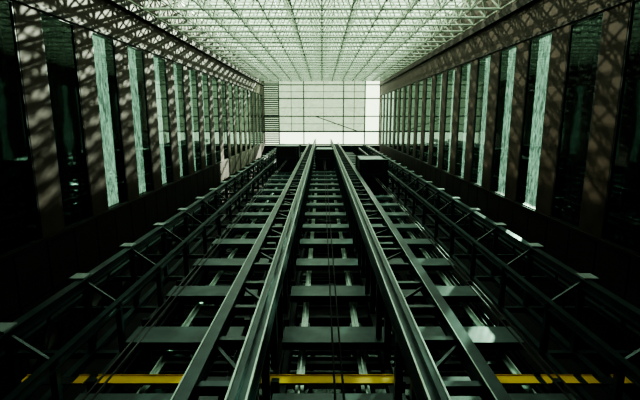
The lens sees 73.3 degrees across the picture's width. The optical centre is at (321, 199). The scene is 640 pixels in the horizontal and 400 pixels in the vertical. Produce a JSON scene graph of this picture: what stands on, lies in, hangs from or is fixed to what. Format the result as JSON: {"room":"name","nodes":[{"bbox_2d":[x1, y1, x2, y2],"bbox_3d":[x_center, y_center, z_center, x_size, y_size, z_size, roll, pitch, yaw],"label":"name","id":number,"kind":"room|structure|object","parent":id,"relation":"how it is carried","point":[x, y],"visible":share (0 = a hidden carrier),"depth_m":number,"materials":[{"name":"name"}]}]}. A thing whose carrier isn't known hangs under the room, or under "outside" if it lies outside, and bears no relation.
{"room":"elevator shaft","nodes":[
{"label":"elevator shaft","id":0,"kind":"room"},
{"bbox_2d":[0,0,264,399],"bbox_3d":[-7.875,-4.324,25.338,2.050,54.600,12.200,0,-79,0],"label":"wall","id":1,"kind":"structure","parent":0,"point":[31,274],"depth_m":13.83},
{"bbox_2d":[0,0,42,256],"bbox_3d":[-7.050,-1.625,9.534,0.080,1.500,5.620,0,-79,0],"label":"window","id":2,"kind":"structure","parent":1,"relation":"in","point":[20,224],"depth_m":9.78,"materials":[{"name":"tinted glass"},{"name":"dark steel"}]},
{"bbox_2d":[40,11,92,228],"bbox_3d":[-7.050,-2.081,11.921,0.080,1.500,5.620,0,-79,0],"label":"window","id":3,"kind":"structure","parent":1,"relation":"in","point":[58,34],"depth_m":11.89,"materials":[{"name":"tinted glass"},{"name":"dark steel"}]},
{"bbox_2d":[91,30,127,209],"bbox_3d":[-7.050,-2.536,14.308,0.080,1.500,5.620,0,-79,0],"label":"window","id":4,"kind":"structure","parent":1,"relation":"in","point":[104,53],"depth_m":14.32,"materials":[{"name":"tinted glass"},{"name":"dark steel"}]},
{"bbox_2d":[0,147,276,399],"bbox_3d":[-5.420,-0.974,25.520,3.060,53.702,1.710,0,-79,0],"label":"lattice frame","id":5,"kind":"object","parent":1,"relation":"attached to","point":[12,341],"visible":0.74,"depth_m":9.01,"materials":[{"name":"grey metal"}]},
{"bbox_2d":[127,44,153,196],"bbox_3d":[-7.050,-2.991,16.695,0.080,1.500,5.620,0,-79,0],"label":"window","id":6,"kind":"structure","parent":1,"relation":"in","point":[136,62],"depth_m":16.69,"materials":[{"name":"tinted glass"},{"name":"dark steel"}]},
{"bbox_2d":[153,54,173,186],"bbox_3d":[-7.050,-3.447,19.082,0.080,1.500,5.620,0,-79,0],"label":"window","id":7,"kind":"structure","parent":1,"relation":"in","point":[160,72],"depth_m":19.11,"materials":[{"name":"tinted glass"},{"name":"dark steel"}]},
{"bbox_2d":[173,62,188,178],"bbox_3d":[-7.050,-3.902,21.469,0.080,1.500,5.620,0,-79,0],"label":"window","id":8,"kind":"structure","parent":1,"relation":"in","point":[178,68],"depth_m":21.56,"materials":[{"name":"tinted glass"},{"name":"dark steel"}]},
{"bbox_2d":[189,68,201,172],"bbox_3d":[-7.050,-4.357,23.856,0.080,1.500,5.620,0,-79,0],"label":"window","id":9,"kind":"structure","parent":1,"relation":"in","point":[192,72],"depth_m":23.95,"materials":[{"name":"tinted glass"},{"name":"dark steel"}]},
{"bbox_2d":[201,72,211,167],"bbox_3d":[-7.050,-4.813,26.243,0.080,1.500,5.620,0,-79,0],"label":"window","id":10,"kind":"structure","parent":1,"relation":"in","point":[205,88],"depth_m":26.23,"materials":[{"name":"glass"}]},
{"bbox_2d":[212,76,220,163],"bbox_3d":[-7.050,-5.268,28.630,0.080,1.500,5.620,0,-79,0],"label":"window","id":11,"kind":"structure","parent":1,"relation":"in","point":[214,79],"depth_m":28.71,"materials":[{"name":"glass"}]},
{"bbox_2d":[221,80,227,159],"bbox_3d":[-7.050,-5.723,31.017,0.080,1.500,5.620,0,-79,0],"label":"window","id":12,"kind":"structure","parent":1,"relation":"in","point":[223,85],"depth_m":31.08,"materials":[{"name":"glass"}]},
{"bbox_2d":[228,82,234,156],"bbox_3d":[-7.050,-6.179,33.404,0.080,1.500,5.620,0,-79,0],"label":"window","id":13,"kind":"structure","parent":1,"relation":"in","point":[229,84],"depth_m":33.48,"materials":[{"name":"glass"}]},
{"bbox_2d":[235,85,240,154],"bbox_3d":[-7.050,-6.634,35.791,0.080,1.500,5.620,0,-79,0],"label":"window","id":14,"kind":"structure","parent":1,"relation":"in","point":[236,86],"depth_m":35.86,"materials":[{"name":"glass"}]},
{"bbox_2d":[240,87,244,151],"bbox_3d":[-7.050,-7.089,38.178,0.080,1.500,5.620,0,-79,0],"label":"window","id":15,"kind":"structure","parent":1,"relation":"in","point":[241,88],"depth_m":38.11,"materials":[{"name":"glass"}]},
{"bbox_2d":[245,89,249,149],"bbox_3d":[-7.050,-7.545,40.565,0.080,1.500,5.620,0,-79,0],"label":"window","id":16,"kind":"structure","parent":1,"relation":"in","point":[246,90],"depth_m":40.68,"materials":[{"name":"glass"}]},
{"bbox_2d":[250,91,253,147],"bbox_3d":[-7.050,-8.000,42.952,0.080,1.500,5.620,0,-79,0],"label":"window","id":17,"kind":"structure","parent":1,"relation":"in","point":[251,106],"depth_m":42.99,"materials":[{"name":"glass"}]},
{"bbox_2d":[254,92,256,146],"bbox_3d":[-7.050,-8.455,45.339,0.080,1.500,5.620,0,-79,0],"label":"window","id":18,"kind":"structure","parent":1,"relation":"in","point":[255,120],"depth_m":45.57,"materials":[{"name":"glass"}]},
{"bbox_2d":[257,93,259,144],"bbox_3d":[-7.050,-8.911,47.726,0.080,1.500,5.620,0,-79,0],"label":"window","id":19,"kind":"structure","parent":1,"relation":"in","point":[257,93],"depth_m":47.74,"materials":[{"name":"glass"}]},
{"bbox_2d":[260,95,262,143],"bbox_3d":[-7.050,-9.366,50.113,0.080,1.500,5.620,0,-79,0],"label":"window","id":20,"kind":"structure","parent":1,"relation":"in","point":[260,95],"depth_m":50.10,"materials":[{"name":"glass"}]},
{"bbox_2d":[126,0,516,81],"bbox_3d":[0.000,-10.230,28.589,14.220,42.220,1.204,0,-79,0],"label":"ceiling","id":21,"kind":"structure","parent":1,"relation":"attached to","point":[323,69],"depth_m":22.75,"materials":[{"name":"white glass"}]},
{"bbox_2d":[263,116,380,131],"bbox_3d":[0.000,-8.956,50.720,14.000,0.200,1.907,0,-79,0],"label":"brace","id":22,"kind":"object","parent":1,"relation":"attached to","point":[315,116],"visible":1,"depth_m":50.79,"materials":[{"name":"metal"}]},
{"bbox_2d":[21,374,634,384],"bbox_3d":[0.075,2.885,6.893,9.750,0.240,0.050,0,-79,0],"label":"crossbeam","id":23,"kind":"object","parent":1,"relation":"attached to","point":[116,379],"visible":0.54,"depth_m":6.89,"materials":[{"name":"metal"}]},
{"bbox_2d":[176,0,462,61],"bbox_3d":[0.000,-11.293,29.395,14.040,44.020,0.070,0,-79,0],"label":"roof truss","id":24,"kind":"object","parent":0,"point":[275,2],"visible":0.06,"depth_m":25.45,"materials":[{"name":"white metal"}]},
{"bbox_2d":[31,174,609,399],"bbox_3d":[0.000,1.815,26.510,14.700,54.600,0.300,0,-79,0],"label":"floor","id":25,"kind":"structure","parent":0,"point":[596,392],"depth_m":14.27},
{"bbox_2d":[115,174,550,399],"bbox_3d":[0.000,1.581,26.587,11.320,51.360,0.090,0,-79,0],"label":"panelling","id":26,"kind":"object","parent":25,"relation":"attached to","point":[226,278],"visible":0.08,"depth_m":13.83,"materials":[{"name":"metal"}]},
{"bbox_2d":[263,71,380,171],"bbox_3d":[0.000,-9.440,52.155,14.140,0.600,12.200,0,-79,0],"label":"wall","id":27,"kind":"structure","parent":0,"point":[288,105],"depth_m":52.07,"materials":[{"name":"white glass"}]},
{"bbox_2d":[379,0,639,399],"bbox_3d":[7.875,-4.324,25.338,2.050,54.600,12.200,0,-79,0],"label":"wall","id":28,"kind":"structure","parent":0,"point":[617,269],"depth_m":13.88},
{"bbox_2d":[381,95,383,143],"bbox_3d":[7.050,-9.366,50.113,0.080,1.500,5.620,0,-79,0],"label":"window","id":29,"kind":"structure","parent":28,"relation":"in","point":[382,95],"depth_m":49.97,"materials":[{"name":"glass"}]},
{"bbox_2d":[383,93,386,144],"bbox_3d":[7.050,-8.911,47.726,0.080,1.500,5.620,0,-79,0],"label":"window","id":30,"kind":"structure","parent":28,"relation":"in","point":[386,93],"depth_m":47.61,"materials":[{"name":"glass"}]},
{"bbox_2d":[387,92,389,146],"bbox_3d":[7.050,-8.455,45.339,0.080,1.500,5.620,0,-79,0],"label":"window","id":31,"kind":"structure","parent":28,"relation":"in","point":[388,114],"depth_m":45.47,"materials":[{"name":"glass"}]},
{"bbox_2d":[390,91,393,147],"bbox_3d":[7.050,-8.000,42.952,0.080,1.500,5.620,0,-79,0],"label":"window","id":32,"kind":"structure","parent":28,"relation":"in","point":[392,100],"depth_m":42.90,"materials":[{"name":"glass"}]},
{"bbox_2d":[394,89,397,149],"bbox_3d":[7.050,-7.545,40.565,0.080,1.500,5.620,0,-79,0],"label":"window","id":33,"kind":"structure","parent":28,"relation":"in","point":[396,101],"depth_m":40.59,"materials":[{"name":"glass"}]},
{"bbox_2d":[398,87,402,151],"bbox_3d":[7.050,-7.089,38.178,0.080,1.500,5.620,0,-79,0],"label":"window","id":34,"kind":"structure","parent":28,"relation":"in","point":[401,89],"depth_m":38.50,"materials":[{"name":"glass"}]},
{"bbox_2d":[403,85,408,154],"bbox_3d":[7.050,-6.634,35.791,0.080,1.500,5.620,0,-79,0],"label":"window","id":35,"kind":"structure","parent":28,"relation":"in","point":[407,86],"depth_m":35.79,"materials":[{"name":"glass"}]},
{"bbox_2d":[409,82,415,156],"bbox_3d":[7.050,-6.179,33.404,0.080,1.500,5.620,0,-79,0],"label":"window","id":36,"kind":"structure","parent":28,"relation":"in","point":[413,84],"depth_m":33.42,"materials":[{"name":"glass"}]},
{"bbox_2d":[415,80,422,159],"bbox_3d":[7.050,-5.723,31.017,0.080,1.500,5.620,0,-79,0],"label":"window","id":37,"kind":"structure","parent":28,"relation":"in","point":[420,83],"depth_m":31.02,"materials":[{"name":"glass"}]},
{"bbox_2d":[423,76,431,163],"bbox_3d":[7.050,-5.268,28.630,0.080,1.500,5.620,0,-79,0],"label":"window","id":38,"kind":"structure","parent":28,"relation":"in","point":[429,79],"depth_m":28.67,"materials":[{"name":"glass"}]},
{"bbox_2d":[432,72,441,167],"bbox_3d":[7.050,-4.813,26.243,0.080,1.500,5.620,0,-79,0],"label":"window","id":39,"kind":"structure","parent":28,"relation":"in","point":[438,84],"depth_m":26.42,"materials":[{"name":"glass"}]},
{"bbox_2d":[442,68,454,172],"bbox_3d":[7.050,-4.357,23.856,0.080,1.500,5.620,0,-79,0],"label":"window","id":40,"kind":"structure","parent":28,"relation":"in","point":[451,72],"depth_m":23.91,"materials":[{"name":"glass"}]},
{"bbox_2d":[455,61,470,178],"bbox_3d":[7.050,-3.902,21.469,0.080,1.500,5.620,0,-79,0],"label":"window","id":41,"kind":"structure","parent":28,"relation":"in","point":[465,68],"depth_m":21.53,"materials":[{"name":"glass"}]},
{"bbox_2d":[470,54,490,186],"bbox_3d":[7.050,-3.447,19.082,0.080,1.500,5.620,0,-79,0],"label":"window","id":42,"kind":"structure","parent":28,"relation":"in","point":[483,70],"depth_m":19.09,"materials":[{"name":"glass"}]},
{"bbox_2d":[359,144,639,399],"bbox_3d":[5.645,-0.974,25.520,2.610,53.702,1.710,0,-79,0],"label":"lattice frame","id":43,"kind":"object","parent":28,"relation":"attached to","point":[588,283],"visible":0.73,"depth_m":10.13,"materials":[{"name":"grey metal"}]},
{"bbox_2d":[490,44,516,196],"bbox_3d":[7.050,-2.991,16.695,0.080,1.500,5.620,0,-79,0],"label":"window","id":44,"kind":"structure","parent":28,"relation":"in","point":[507,60],"depth_m":16.77,"materials":[{"name":"glass"}]},
{"bbox_2d":[516,30,552,209],"bbox_3d":[7.050,-2.536,14.308,0.080,1.500,5.620,0,-79,0],"label":"window","id":45,"kind":"structure","parent":28,"relation":"in","point":[539,51],"depth_m":14.31,"materials":[{"name":"glass"}]},
{"bbox_2d":[551,11,603,228],"bbox_3d":[7.050,-2.081,11.921,0.080,1.500,5.620,0,-79,0],"label":"window","id":46,"kind":"structure","parent":28,"relation":"in","point":[585,34],"depth_m":11.94,"materials":[{"name":"glass"}]},
{"bbox_2d":[601,0,639,255],"bbox_3d":[7.050,-1.625,9.534,0.080,1.500,5.620,0,-79,0],"label":"window","id":47,"kind":"structure","parent":28,"relation":"in","point":[621,222],"depth_m":9.91,"materials":[{"name":"glass"}]},
{"bbox_3d":[0.000,0.957,-1.548,14.700,0.200,12.500,0,-79,0],"label":"floor","id":48,"kind":"structure","parent":0,"visible":0},
{"bbox_2d":[75,152,302,399],"bbox_3d":[-2.525,-0.314,25.849,2.170,54.100,1.130,0,-79,0],"label":"track","id":49,"kind":"object","parent":48,"relation":"on","point":[160,336],"visible":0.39,"depth_m":9.79,"materials":[{"name":"metal"}]},
{"bbox_2d":[81,144,300,399],"bbox_3d":[-2.525,-0.193,16.837,1.730,36.350,1.870,0,-79,0],"label":"car","id":50,"kind":"object","parent":48,"relation":"on","point":[288,155],"visible":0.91,"depth_m":10.77,"materials":[{"name":"metal"}]},
{"bbox_2d":[137,174,285,392],"bbox_3d":[-2.850,-0.528,25.554,0.220,53.600,0.200,0,-79,0],"label":"rail","id":51,"kind":"object","parent":48,"relation":"on","point":[143,388],"visible":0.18,"depth_m":9.07,"materials":[{"name":"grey metal"}]},
{"bbox_2d":[170,139,315,399],"bbox_3d":[-1.103,-1.519,24.855,0.885,52.600,1.570,0,-79,0],"label":"rail","id":52,"kind":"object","parent":48,"relation":"on","point":[266,324],"depth_m":6.47,"materials":[{"name":"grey metal"}]},
{"bbox_2d":[293,174,317,392],"bbox_3d":[-0.360,-0.528,25.554,0.220,53.600,0.200,0,-79,0],"label":"rail","id":53,"kind":"object","parent":48,"relation":"on","point":[305,315],"visible":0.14,"depth_m":9.10,"materials":[{"name":"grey metal"}]},
{"bbox_2d":[315,147,344,399],"bbox_3d":[0.200,-0.140,17.356,1.480,37.350,1.570,0,-79,0],"label":"car","id":54,"kind":"object","parent":48,"relation":"on","point":[324,156],"visible":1,"depth_m":11.12,"materials":[{"name":"metal"}]},
{"bbox_2d":[271,160,406,399],"bbox_3d":[0.250,-0.314,25.849,2.060,54.100,1.130,0,-79,0],"label":"track","id":55,"kind":"object","parent":48,"relation":"on","point":[294,338],"visible":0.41,"depth_m":9.79,"materials":[{"name":"metal"}]},
{"bbox_2d":[330,174,371,392],"bbox_3d":[0.700,-0.528,25.554,0.220,53.600,0.200,0,-79,0],"label":"rail","id":56,"kind":"object","parent":48,"relation":"on","point":[362,368],"visible":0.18,"depth_m":9.10,"materials":[{"name":"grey metal"}]},
{"bbox_2d":[330,139,511,399],"bbox_3d":[1.442,-1.519,24.855,1.005,52.600,1.570,0,-79,0],"label":"rail","id":57,"kind":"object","parent":48,"relation":"on","point":[426,383],"depth_m":6.61,"materials":[{"name":"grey metal"}]},
{"bbox_2d":[377,193,535,392],"bbox_3d":[3.300,-0.528,25.554,0.220,53.600,0.200,0,-79,0],"label":"rail","id":58,"kind":"object","parent":48,"relation":"on","point":[507,361],"visible":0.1,"depth_m":9.05,"materials":[{"name":"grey metal"}]},
{"bbox_2d":[345,152,575,399],"bbox_3d":[2.600,-0.314,25.849,2.220,54.100,1.130,0,-79,0],"label":"track","id":59,"kind":"object","parent":48,"relation":"on","point":[489,337],"visible":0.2,"depth_m":9.78,"materials":[{"name":"metal"}]},
{"bbox_2d":[355,155,580,399],"bbox_3d":[2.790,0.705,12.529,1.600,27.550,1.720,0,-79,0],"label":"car","id":60,"kind":"object","parent":48,"relation":"on","point":[373,169],"visible":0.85,"depth_m":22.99,"materials":[{"name":"metal"}]}
]}

